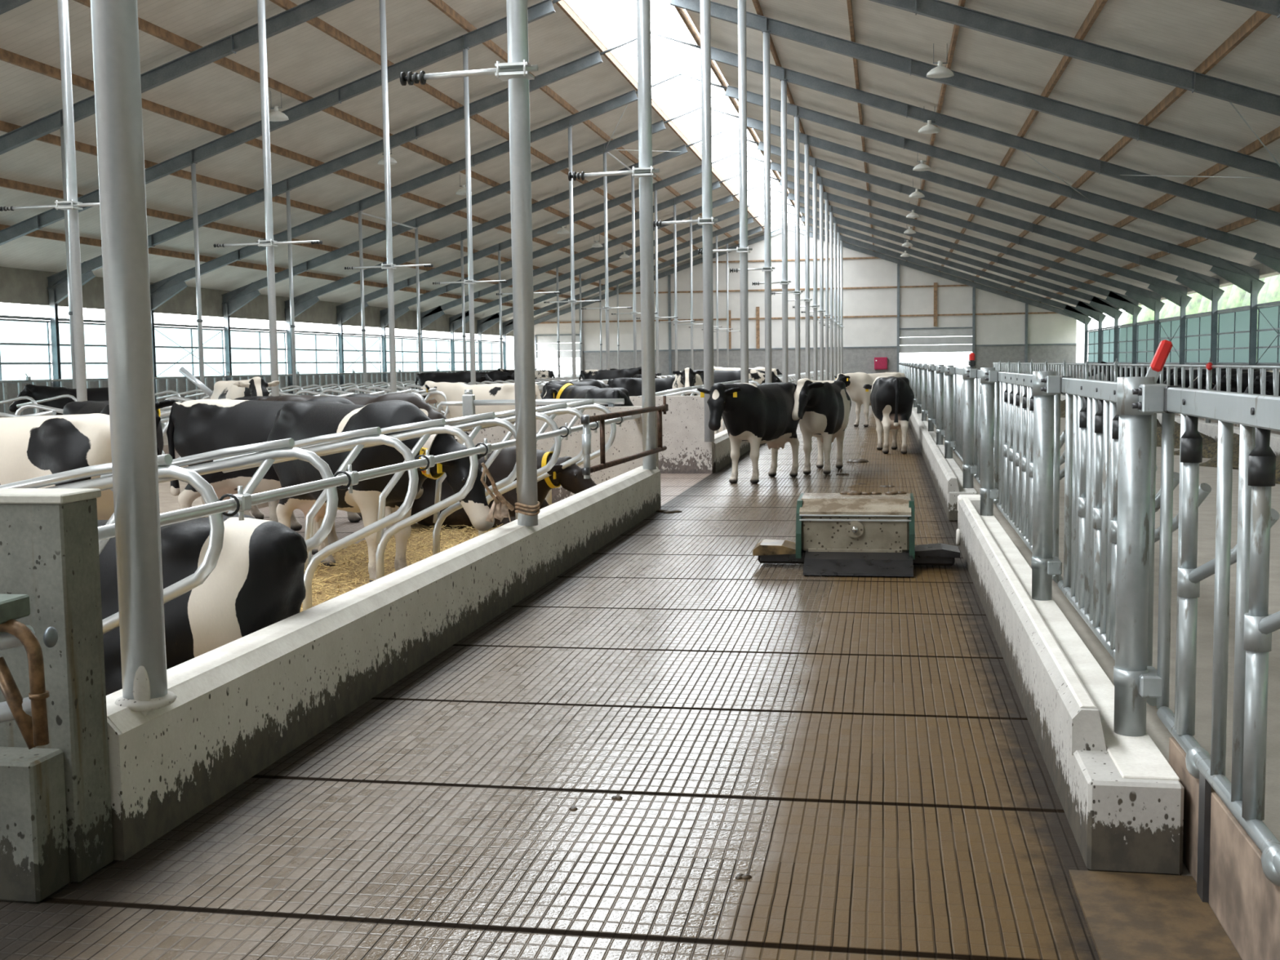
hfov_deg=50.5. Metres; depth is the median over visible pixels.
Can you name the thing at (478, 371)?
fence panel
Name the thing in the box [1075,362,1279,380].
wall
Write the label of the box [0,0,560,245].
rafter
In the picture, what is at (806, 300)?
steel post
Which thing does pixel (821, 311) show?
steel post
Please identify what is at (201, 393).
divider
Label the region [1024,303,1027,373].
column
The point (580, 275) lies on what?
steel post
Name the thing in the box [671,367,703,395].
cow
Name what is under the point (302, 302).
rafter
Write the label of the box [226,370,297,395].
fence panel
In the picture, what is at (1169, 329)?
window
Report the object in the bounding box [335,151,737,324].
rafter
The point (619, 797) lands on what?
clump
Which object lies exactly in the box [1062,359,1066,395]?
fence post
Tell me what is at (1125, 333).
window
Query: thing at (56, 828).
concrete pier
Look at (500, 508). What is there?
rope
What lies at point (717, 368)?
cow
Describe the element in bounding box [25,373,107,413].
fence panel
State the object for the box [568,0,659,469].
steel post
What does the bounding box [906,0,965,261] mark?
purlin
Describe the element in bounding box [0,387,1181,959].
floor
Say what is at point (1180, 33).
ceiling
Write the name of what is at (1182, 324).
column
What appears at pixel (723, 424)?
divider
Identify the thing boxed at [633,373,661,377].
cow
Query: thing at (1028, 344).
trim
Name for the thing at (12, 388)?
wall
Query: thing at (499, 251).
steel post
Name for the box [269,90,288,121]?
pendant lamp
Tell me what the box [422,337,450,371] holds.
window
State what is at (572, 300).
steel post
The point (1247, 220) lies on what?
roof purlin
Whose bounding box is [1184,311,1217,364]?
window
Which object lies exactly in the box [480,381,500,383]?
divider
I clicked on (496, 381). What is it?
divider
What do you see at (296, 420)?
cow
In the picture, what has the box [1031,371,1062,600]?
fence post
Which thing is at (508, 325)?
rafter
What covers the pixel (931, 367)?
fence post
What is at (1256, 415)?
fence panel
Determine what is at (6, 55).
purlin
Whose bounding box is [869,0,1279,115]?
rafter
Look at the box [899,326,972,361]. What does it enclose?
door
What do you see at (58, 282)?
rafter
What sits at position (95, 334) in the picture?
window
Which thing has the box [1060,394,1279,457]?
concrete curb
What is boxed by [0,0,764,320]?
ceiling
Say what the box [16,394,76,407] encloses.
divider
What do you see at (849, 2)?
purlin
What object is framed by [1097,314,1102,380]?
column
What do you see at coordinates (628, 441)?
wall
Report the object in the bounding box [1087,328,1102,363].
window
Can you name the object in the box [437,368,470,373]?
fence panel
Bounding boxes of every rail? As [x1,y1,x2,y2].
[97,413,639,540]
[788,373,830,382]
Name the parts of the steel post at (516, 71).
cross arm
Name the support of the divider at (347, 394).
on the floor at (168, 502)
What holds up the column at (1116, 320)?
on the floor at (1175, 414)
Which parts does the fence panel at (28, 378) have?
rail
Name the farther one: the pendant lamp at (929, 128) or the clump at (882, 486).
the pendant lamp at (929, 128)
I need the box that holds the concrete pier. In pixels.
[0,488,113,903]
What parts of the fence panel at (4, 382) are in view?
rail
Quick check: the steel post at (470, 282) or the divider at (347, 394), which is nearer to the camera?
the divider at (347, 394)
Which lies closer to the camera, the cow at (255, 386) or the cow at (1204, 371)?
the cow at (255, 386)
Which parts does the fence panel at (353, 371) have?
rail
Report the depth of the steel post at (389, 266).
26.95 m
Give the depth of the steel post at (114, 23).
4.79 m
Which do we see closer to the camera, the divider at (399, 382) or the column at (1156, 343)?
the divider at (399, 382)
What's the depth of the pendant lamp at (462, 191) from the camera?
45.10 m
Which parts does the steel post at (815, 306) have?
cross arm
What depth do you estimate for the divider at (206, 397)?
23.60 m
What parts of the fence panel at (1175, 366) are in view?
rail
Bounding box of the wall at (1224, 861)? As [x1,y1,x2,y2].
[1168,737,1279,959]
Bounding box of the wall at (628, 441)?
[466,405,658,503]
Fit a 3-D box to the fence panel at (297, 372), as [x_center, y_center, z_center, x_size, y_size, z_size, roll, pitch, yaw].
[-12.247,-3.757,53.138,0.080,1.164,5.489,0,5,10]
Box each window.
[0,315,53,382]
[58,318,107,381]
[154,323,226,379]
[230,327,287,377]
[294,330,338,375]
[342,333,382,374]
[386,335,418,373]
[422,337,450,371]
[450,338,478,372]
[478,340,500,371]
[582,0,795,222]
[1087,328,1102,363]
[1101,326,1118,363]
[1117,323,1137,363]
[1136,320,1159,363]
[1158,315,1186,364]
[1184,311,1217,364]
[1216,305,1257,364]
[1254,300,1279,364]
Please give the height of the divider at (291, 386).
1.260 m
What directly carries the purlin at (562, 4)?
attached to the wall
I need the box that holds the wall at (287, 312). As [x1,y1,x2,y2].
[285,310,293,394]
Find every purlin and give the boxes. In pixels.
[0,48,639,277]
[0,120,614,290]
[0,177,584,300]
[0,224,555,312]
[73,0,674,266]
[269,0,699,249]
[427,0,737,244]
[555,0,764,229]
[674,6,804,224]
[751,0,840,235]
[846,0,874,251]
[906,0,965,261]
[938,0,1107,271]
[972,10,1271,281]
[1005,126,1279,292]
[1040,204,1279,302]
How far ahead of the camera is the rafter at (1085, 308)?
77.16 m
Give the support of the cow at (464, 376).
on the floor at (176, 455)
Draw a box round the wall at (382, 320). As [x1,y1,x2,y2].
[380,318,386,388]
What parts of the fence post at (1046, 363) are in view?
feed fence panel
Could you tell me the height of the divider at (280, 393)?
1.260 m
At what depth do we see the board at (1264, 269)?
44.37 m
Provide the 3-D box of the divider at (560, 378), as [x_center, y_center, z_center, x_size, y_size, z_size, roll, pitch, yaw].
[-2.534,-3.047,48.586,1.315,1.260,0.060,0,5,10]
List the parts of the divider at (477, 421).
rail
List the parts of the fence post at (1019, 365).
feed fence panel, feed fence panel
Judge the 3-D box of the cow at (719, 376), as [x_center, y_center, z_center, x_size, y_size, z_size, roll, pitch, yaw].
[2.347,-2.042,33.606,2.597,1.420,0.703,-1,5,2]
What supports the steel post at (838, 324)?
on the concrete curb at (722, 443)
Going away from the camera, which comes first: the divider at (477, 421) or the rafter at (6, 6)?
the divider at (477, 421)
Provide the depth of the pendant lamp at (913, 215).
56.05 m
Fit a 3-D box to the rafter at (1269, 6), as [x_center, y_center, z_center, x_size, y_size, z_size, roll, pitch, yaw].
[6.533,-7.184,19.268,18.421,6.984,0.180,0,5,10]
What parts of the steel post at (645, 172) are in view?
cross arm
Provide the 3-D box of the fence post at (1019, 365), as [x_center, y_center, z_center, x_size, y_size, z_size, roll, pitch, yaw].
[17.667,-4.979,63.262,0.100,1.268,0.139,0,5,10]
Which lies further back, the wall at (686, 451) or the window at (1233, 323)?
the window at (1233, 323)
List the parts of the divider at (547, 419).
rail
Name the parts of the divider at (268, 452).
rail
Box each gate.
[0,594,57,749]
[581,395,668,478]
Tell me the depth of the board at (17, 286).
49.98 m
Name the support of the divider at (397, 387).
on the floor at (168, 502)
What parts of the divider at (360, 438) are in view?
rail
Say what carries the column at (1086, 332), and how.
on the floor at (1175, 414)
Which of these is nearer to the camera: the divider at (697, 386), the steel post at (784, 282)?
the divider at (697, 386)
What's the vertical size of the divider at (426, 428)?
1.309 m
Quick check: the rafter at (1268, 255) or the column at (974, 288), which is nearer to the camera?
the rafter at (1268, 255)
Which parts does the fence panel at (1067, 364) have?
rail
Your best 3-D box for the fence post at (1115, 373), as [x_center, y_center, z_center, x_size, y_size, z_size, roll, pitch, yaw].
[12.889,-2.662,36.789,0.100,1.268,0.139,0,5,10]
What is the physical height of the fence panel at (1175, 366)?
1.016 m
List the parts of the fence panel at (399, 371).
rail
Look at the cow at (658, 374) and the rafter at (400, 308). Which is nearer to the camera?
the cow at (658, 374)
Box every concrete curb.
[106,466,661,860]
[713,429,750,472]
[908,404,977,521]
[957,494,1184,875]
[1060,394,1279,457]
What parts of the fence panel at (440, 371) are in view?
rail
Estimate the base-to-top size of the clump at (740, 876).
0.018 m
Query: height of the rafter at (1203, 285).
6.984 m
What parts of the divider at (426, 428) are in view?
rail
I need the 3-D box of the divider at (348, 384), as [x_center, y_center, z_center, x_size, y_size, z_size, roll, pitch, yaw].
[-8.813,-2.207,39.721,1.315,1.260,0.060,0,5,10]
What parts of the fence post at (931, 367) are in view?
feed fence panel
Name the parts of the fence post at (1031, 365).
feed fence panel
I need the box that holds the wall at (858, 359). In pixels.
[534,344,1076,383]
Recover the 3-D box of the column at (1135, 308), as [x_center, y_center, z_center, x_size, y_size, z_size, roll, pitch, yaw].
[23.944,-6.298,65.771,0.180,4.138,0.150,0,5,10]
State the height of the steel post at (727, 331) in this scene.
9.027 m
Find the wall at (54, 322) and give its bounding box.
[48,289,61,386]
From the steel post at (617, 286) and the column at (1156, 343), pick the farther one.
the steel post at (617, 286)
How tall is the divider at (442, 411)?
1.260 m
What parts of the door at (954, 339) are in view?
panel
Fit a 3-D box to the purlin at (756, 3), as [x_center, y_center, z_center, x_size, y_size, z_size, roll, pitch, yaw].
[4.559,-11.498,41.008,0.076,0.190,97.000,0,5,10]
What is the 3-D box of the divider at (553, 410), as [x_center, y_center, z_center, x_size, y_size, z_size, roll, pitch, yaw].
[-1.149,-0.119,13.639,1.365,1.309,0.068,0,5,10]
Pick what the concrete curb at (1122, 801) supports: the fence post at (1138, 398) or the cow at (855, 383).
the fence post at (1138, 398)
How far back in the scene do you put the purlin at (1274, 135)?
33.68 m
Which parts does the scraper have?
lid, collar plate, scraper blade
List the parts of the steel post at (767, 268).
cross arm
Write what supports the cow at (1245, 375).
on the floor
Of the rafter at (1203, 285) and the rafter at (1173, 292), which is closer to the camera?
the rafter at (1203, 285)
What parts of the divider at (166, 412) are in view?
rail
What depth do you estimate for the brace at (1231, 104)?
26.14 m
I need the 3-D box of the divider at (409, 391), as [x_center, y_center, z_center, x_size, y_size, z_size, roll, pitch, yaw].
[-4.322,-0.903,23.369,1.365,1.309,0.068,0,5,10]
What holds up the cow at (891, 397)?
on the floor at (865, 750)
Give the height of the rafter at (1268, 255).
6.984 m
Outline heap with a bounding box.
[1060,399,1279,484]
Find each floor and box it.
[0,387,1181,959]
[0,860,113,933]
[158,465,279,517]
[162,402,444,452]
[164,404,538,458]
[249,506,417,558]
[660,473,711,506]
[714,418,726,434]
[926,415,1279,875]
[1060,393,1279,435]
[1068,869,1241,959]
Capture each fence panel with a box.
[0,379,29,415]
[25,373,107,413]
[153,375,229,409]
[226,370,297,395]
[296,369,354,395]
[352,369,399,393]
[398,368,438,391]
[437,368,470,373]
[475,369,497,372]
[952,373,955,450]
[954,367,977,478]
[975,368,1000,504]
[995,370,1065,582]
[1057,376,1211,706]
[1065,363,1084,378]
[1088,363,1114,381]
[1117,364,1150,377]
[1156,385,1279,886]
[1160,364,1205,389]
[1211,364,1279,395]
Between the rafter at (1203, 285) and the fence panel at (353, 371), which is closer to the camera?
the rafter at (1203, 285)
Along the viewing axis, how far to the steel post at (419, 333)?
49.46 m
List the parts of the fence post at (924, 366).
feed fence panel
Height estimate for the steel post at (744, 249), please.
8.660 m
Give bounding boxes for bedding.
[300,502,554,612]
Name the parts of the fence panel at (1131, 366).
rail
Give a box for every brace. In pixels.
[361,212,416,229]
[604,103,628,149]
[606,151,632,170]
[613,149,679,151]
[1020,150,1088,199]
[1120,174,1271,178]
[1229,102,1279,166]
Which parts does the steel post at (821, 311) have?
cross arm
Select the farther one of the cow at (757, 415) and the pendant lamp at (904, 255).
the pendant lamp at (904, 255)
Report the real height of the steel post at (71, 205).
9.027 m
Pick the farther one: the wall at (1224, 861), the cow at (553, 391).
the cow at (553, 391)
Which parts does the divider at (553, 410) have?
rail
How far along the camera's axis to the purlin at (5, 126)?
38.53 m
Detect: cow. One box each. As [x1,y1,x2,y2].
[0,413,114,519]
[8,383,108,415]
[62,399,177,455]
[97,513,307,695]
[166,395,423,555]
[209,376,279,399]
[233,393,381,522]
[257,392,468,531]
[266,400,494,582]
[410,445,596,528]
[414,371,493,404]
[418,381,542,418]
[453,370,514,383]
[497,368,555,394]
[539,382,634,406]
[540,378,610,398]
[578,366,641,380]
[607,376,703,395]
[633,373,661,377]
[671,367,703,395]
[693,368,781,385]
[697,382,802,484]
[713,366,777,375]
[724,366,782,382]
[787,377,851,475]
[834,372,906,426]
[862,375,914,453]
[1088,361,1166,383]
[1156,368,1236,416]
[1163,368,1272,421]
[1188,369,1279,426]
[1212,369,1279,395]
[1244,373,1279,395]
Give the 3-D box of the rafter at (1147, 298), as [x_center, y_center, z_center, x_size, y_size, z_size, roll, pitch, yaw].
[14.179,-10.891,61.624,18.421,6.984,0.180,0,5,10]
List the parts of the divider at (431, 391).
rail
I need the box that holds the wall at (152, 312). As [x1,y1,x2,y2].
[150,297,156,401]
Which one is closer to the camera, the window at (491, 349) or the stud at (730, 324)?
the window at (491, 349)
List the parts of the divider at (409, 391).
rail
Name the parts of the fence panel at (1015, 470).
rail, rail, swing arm, swing arm, swing arm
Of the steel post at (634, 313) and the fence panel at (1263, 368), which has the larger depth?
the steel post at (634, 313)
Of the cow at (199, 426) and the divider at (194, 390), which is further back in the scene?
the divider at (194, 390)
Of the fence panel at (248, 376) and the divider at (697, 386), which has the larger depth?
the fence panel at (248, 376)
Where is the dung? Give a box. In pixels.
[840,490,906,494]
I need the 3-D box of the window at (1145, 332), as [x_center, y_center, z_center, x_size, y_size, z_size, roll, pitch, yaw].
[23.570,-6.396,63.076,0.080,1.960,5.220,0,5,10]
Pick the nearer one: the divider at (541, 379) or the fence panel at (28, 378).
the fence panel at (28, 378)
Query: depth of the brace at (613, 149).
50.77 m
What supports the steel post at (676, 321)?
on the floor at (168, 502)
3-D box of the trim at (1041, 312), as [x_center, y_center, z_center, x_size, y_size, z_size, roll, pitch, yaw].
[9.873,-10.688,89.575,34.438,0.100,0.100,0,5,10]
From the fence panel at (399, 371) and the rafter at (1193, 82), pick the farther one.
the fence panel at (399, 371)
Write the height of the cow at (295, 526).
1.422 m
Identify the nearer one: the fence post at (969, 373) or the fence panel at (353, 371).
the fence post at (969, 373)
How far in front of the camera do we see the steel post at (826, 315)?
62.75 m
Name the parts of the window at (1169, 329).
brace rod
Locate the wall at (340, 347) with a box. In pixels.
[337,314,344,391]
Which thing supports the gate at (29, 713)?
attached to the concrete pier
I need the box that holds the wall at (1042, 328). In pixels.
[533,222,1076,351]
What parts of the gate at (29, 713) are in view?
rail, rail, knob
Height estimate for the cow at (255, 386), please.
1.463 m
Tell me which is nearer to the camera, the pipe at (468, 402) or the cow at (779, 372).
the pipe at (468, 402)
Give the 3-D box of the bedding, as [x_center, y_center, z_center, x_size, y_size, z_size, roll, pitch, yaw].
[-2.026,0.711,10.602,2.050,0.162,11.450,0,5,10]
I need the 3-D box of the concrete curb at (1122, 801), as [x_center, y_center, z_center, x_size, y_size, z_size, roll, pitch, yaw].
[2.346,0.715,8.466,0.305,0.465,8.210,0,5,10]
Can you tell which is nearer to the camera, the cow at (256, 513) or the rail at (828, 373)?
the cow at (256, 513)
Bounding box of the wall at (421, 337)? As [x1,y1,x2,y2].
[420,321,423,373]
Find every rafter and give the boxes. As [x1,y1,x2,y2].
[0,0,31,14]
[0,0,355,155]
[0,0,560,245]
[46,32,651,305]
[150,72,680,311]
[221,106,701,316]
[284,131,722,320]
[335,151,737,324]
[380,169,749,326]
[420,184,759,328]
[448,199,764,331]
[476,208,777,333]
[502,218,782,335]
[533,226,789,324]
[650,31,1279,226]
[669,0,1279,181]
[680,72,1279,273]
[711,107,1265,294]
[721,131,1224,301]
[737,151,1191,306]
[749,169,1164,311]
[760,184,1142,315]
[770,197,1123,319]
[777,208,1106,321]
[787,219,1092,324]
[789,225,1073,318]
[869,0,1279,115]
[1219,0,1279,17]
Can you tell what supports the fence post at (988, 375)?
on the concrete curb at (1122, 801)
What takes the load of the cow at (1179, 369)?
on the floor at (1175, 414)
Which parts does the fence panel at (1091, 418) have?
rail, rail, swing arm, swing arm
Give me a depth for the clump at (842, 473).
20.41 m
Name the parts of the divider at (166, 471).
rail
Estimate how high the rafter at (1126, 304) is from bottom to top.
6.984 m
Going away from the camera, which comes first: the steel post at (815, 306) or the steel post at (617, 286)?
the steel post at (815, 306)
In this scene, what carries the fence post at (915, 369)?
on the concrete curb at (947, 477)
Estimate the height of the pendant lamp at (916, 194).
0.690 m
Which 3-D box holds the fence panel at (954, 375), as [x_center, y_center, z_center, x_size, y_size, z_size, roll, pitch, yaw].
[4.753,-1.129,20.767,0.060,1.201,3.000,0,5,10]
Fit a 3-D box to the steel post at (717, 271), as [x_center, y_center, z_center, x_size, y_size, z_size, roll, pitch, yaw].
[4.544,-9.827,79.927,1.840,9.027,0.263,0,5,10]
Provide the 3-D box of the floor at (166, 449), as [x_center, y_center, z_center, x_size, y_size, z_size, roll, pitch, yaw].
[-9.420,-1.861,44.374,4.500,0.440,97.000,0,5,10]
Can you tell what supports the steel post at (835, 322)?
on the concrete curb at (722, 443)
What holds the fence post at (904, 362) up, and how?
on the concrete curb at (947, 477)
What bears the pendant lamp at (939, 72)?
hanging from the ceiling at (1180, 33)
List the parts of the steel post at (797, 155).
cross arm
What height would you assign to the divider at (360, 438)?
1.309 m
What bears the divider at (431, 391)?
on the floor at (168, 502)
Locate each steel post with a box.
[0,0,99,401]
[57,124,75,388]
[89,0,177,715]
[189,162,204,399]
[213,0,322,396]
[284,189,297,394]
[344,0,433,392]
[356,209,367,392]
[400,0,537,526]
[413,226,422,389]
[432,47,507,384]
[459,239,466,371]
[496,291,560,295]
[497,250,502,368]
[543,125,600,380]
[555,266,559,379]
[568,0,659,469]
[578,273,582,370]
[581,151,632,369]
[598,279,602,369]
[611,174,657,368]
[616,284,619,369]
[635,189,677,376]
[653,0,717,442]
[658,204,695,371]
[673,216,703,370]
[697,0,752,383]
[702,235,733,366]
[713,243,740,367]
[729,30,774,382]
[752,79,791,382]
[771,115,803,384]
[787,142,812,378]
[792,165,819,380]
[800,183,825,381]
[809,198,831,380]
[817,211,835,380]
[823,222,838,380]
[823,231,841,374]
[828,240,844,373]
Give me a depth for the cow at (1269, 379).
24.23 m
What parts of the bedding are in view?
straw blades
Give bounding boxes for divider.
[0,395,39,413]
[0,412,19,417]
[0,453,224,634]
[15,403,62,415]
[15,410,56,417]
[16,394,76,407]
[100,438,337,551]
[154,390,182,403]
[156,389,209,399]
[160,395,192,426]
[160,405,181,457]
[160,414,169,422]
[184,390,213,398]
[201,395,210,399]
[213,426,418,611]
[268,385,304,395]
[269,391,296,395]
[279,384,323,392]
[294,390,335,395]
[297,383,342,395]
[300,418,478,579]
[316,382,359,393]
[320,388,356,394]
[333,382,375,391]
[335,392,355,396]
[342,387,384,394]
[352,381,391,392]
[364,386,399,393]
[365,381,404,388]
[368,391,386,395]
[380,380,418,389]
[385,385,419,393]
[386,389,425,401]
[397,381,418,386]
[403,384,422,390]
[413,387,448,417]
[422,384,444,413]
[432,412,516,555]
[448,409,561,535]
[466,402,591,519]
[467,382,487,384]
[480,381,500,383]
[493,380,511,382]
[512,399,616,505]
[535,377,555,382]
[535,381,544,386]
[543,377,568,381]
[552,377,579,381]
[640,386,700,395]
[655,385,703,395]
[715,379,740,433]
[722,382,753,431]
[748,378,759,384]
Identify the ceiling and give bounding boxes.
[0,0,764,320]
[685,0,1279,313]
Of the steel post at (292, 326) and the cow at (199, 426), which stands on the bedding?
the cow at (199, 426)
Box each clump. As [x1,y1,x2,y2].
[568,806,577,810]
[611,795,622,799]
[655,509,682,513]
[735,873,751,879]
[835,472,849,475]
[846,458,868,462]
[879,484,894,487]
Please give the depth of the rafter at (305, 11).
27.46 m
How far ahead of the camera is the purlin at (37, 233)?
46.94 m
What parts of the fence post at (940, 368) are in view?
feed fence panel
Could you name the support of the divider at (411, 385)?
on the floor at (168, 502)
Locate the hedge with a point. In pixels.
(1233, 296)
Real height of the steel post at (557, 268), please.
6.654 m
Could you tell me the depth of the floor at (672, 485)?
19.41 m
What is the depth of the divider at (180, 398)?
22.32 m
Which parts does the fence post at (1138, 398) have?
locking lever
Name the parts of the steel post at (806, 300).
cross arm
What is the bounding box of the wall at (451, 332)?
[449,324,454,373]
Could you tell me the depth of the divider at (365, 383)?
40.88 m
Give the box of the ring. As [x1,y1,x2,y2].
[955,528,959,545]
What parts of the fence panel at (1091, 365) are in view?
rail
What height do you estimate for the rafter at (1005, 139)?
6.984 m
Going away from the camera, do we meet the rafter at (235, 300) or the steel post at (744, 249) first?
the steel post at (744, 249)
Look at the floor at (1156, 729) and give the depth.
8.58 m
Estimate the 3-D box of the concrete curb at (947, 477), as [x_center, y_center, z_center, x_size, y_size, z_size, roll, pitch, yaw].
[9.894,-2.938,50.279,0.305,0.455,73.400,0,5,10]
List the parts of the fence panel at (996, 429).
rail, rail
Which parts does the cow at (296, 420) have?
number plate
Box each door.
[534,333,580,381]
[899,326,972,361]
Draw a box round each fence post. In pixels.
[904,362,906,376]
[906,362,908,378]
[907,362,911,386]
[910,363,913,391]
[913,363,917,407]
[916,363,921,413]
[921,363,928,421]
[928,364,935,431]
[936,364,944,444]
[944,364,955,458]
[962,352,977,488]
[979,367,999,515]
[1017,360,1020,373]
[1030,360,1032,373]
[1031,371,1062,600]
[1044,360,1048,371]
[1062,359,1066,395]
[1084,359,1088,378]
[1113,339,1173,736]
[1113,358,1118,382]
[1205,356,1213,422]
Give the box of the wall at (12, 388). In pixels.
[0,370,491,417]
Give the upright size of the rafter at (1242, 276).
6.984 m
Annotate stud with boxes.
[728,310,731,349]
[755,306,759,348]
[933,282,937,326]
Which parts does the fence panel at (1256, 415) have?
rail, rail, swing arm, swing arm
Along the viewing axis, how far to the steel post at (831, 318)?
68.08 m
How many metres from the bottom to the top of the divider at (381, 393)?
1.309 m
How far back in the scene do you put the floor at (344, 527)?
14.91 m
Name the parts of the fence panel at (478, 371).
rail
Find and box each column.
[667,275,671,375]
[897,263,899,372]
[972,287,975,366]
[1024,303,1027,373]
[1084,317,1088,363]
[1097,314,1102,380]
[1113,311,1118,363]
[1132,306,1137,368]
[1153,302,1159,356]
[1178,296,1186,368]
[1210,289,1217,368]
[1248,280,1257,364]
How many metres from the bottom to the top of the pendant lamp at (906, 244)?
0.690 m
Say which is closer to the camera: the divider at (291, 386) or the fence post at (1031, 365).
the divider at (291, 386)
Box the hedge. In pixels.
[1121,274,1279,361]
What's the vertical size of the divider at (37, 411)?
1.260 m
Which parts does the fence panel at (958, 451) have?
rail, rail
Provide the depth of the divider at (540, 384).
31.97 m
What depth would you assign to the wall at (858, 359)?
89.31 m
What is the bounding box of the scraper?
[752,493,959,576]
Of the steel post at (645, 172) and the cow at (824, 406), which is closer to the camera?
the steel post at (645, 172)
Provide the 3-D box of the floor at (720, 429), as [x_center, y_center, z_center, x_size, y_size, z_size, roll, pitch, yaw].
[5.977,-2.977,55.001,2.130,0.440,68.520,0,5,10]
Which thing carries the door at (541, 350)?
in the wall at (858, 359)
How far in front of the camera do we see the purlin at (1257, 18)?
26.27 m
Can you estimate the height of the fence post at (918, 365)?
1.315 m
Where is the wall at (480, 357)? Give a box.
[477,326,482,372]
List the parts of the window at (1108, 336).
pane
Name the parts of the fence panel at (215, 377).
rail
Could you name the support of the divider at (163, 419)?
on the floor at (168, 502)
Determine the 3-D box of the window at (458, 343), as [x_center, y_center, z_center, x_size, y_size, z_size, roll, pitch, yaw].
[-10.320,-7.347,80.125,0.080,1.900,5.220,0,5,10]
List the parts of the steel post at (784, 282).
cross arm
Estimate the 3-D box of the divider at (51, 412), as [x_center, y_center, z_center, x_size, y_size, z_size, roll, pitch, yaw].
[-6.127,-0.028,13.368,1.365,1.309,0.068,0,5,10]
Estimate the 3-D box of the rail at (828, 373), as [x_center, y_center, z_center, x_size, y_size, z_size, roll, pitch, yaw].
[5.791,-3.577,48.159,0.052,0.052,54.900,0,5,10]
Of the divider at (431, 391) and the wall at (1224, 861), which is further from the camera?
the divider at (431, 391)
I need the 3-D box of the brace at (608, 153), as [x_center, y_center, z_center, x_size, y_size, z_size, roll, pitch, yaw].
[-0.736,-11.820,50.466,0.070,0.070,5.400,0,5,10]
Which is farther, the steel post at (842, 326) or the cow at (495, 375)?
the steel post at (842, 326)
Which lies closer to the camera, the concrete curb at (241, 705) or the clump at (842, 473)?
the concrete curb at (241, 705)
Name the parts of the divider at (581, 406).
rail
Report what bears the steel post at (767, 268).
on the concrete curb at (722, 443)
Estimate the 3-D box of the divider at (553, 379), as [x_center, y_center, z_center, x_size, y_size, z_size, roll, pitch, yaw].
[-2.760,-2.937,47.336,1.315,1.260,0.060,0,5,10]
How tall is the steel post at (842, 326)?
8.660 m
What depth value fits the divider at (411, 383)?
45.93 m
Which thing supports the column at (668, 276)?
on the floor at (176, 455)
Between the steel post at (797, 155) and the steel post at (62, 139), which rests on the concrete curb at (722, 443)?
the steel post at (797, 155)
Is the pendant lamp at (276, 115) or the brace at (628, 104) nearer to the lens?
the pendant lamp at (276, 115)
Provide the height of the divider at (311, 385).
1.260 m
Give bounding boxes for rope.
[480,462,540,522]
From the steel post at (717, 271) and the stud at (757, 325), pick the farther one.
the stud at (757, 325)
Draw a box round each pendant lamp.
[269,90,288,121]
[377,148,397,164]
[455,176,472,195]
[556,219,569,234]
[591,233,602,247]
[619,252,630,257]
[900,250,910,257]
[902,240,912,246]
[903,226,915,234]
[906,200,919,217]
[908,178,924,198]
[912,160,931,171]
[918,120,940,133]
[926,43,954,78]
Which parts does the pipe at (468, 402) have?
bracket post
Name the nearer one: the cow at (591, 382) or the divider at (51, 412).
the divider at (51, 412)
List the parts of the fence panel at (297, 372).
rail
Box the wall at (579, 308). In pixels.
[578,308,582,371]
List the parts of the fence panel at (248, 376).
rail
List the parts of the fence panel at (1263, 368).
rail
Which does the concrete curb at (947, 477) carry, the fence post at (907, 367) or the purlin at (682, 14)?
the fence post at (907, 367)
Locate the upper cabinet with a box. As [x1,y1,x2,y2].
[874,357,887,369]
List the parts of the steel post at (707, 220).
cross arm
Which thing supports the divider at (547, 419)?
on the floor
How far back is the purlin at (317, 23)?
35.18 m
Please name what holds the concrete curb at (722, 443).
on the floor at (865, 750)
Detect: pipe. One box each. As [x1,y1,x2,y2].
[178,366,213,396]
[436,389,624,416]
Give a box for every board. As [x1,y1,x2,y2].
[0,266,513,336]
[1137,263,1275,303]
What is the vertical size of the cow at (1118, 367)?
1.597 m
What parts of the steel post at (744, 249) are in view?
cross arm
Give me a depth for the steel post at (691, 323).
69.30 m
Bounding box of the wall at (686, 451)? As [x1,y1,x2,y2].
[629,395,713,473]
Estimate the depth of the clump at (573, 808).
5.20 m
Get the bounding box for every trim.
[540,311,1057,323]
[582,343,1076,352]
[618,284,969,294]
[700,257,879,263]

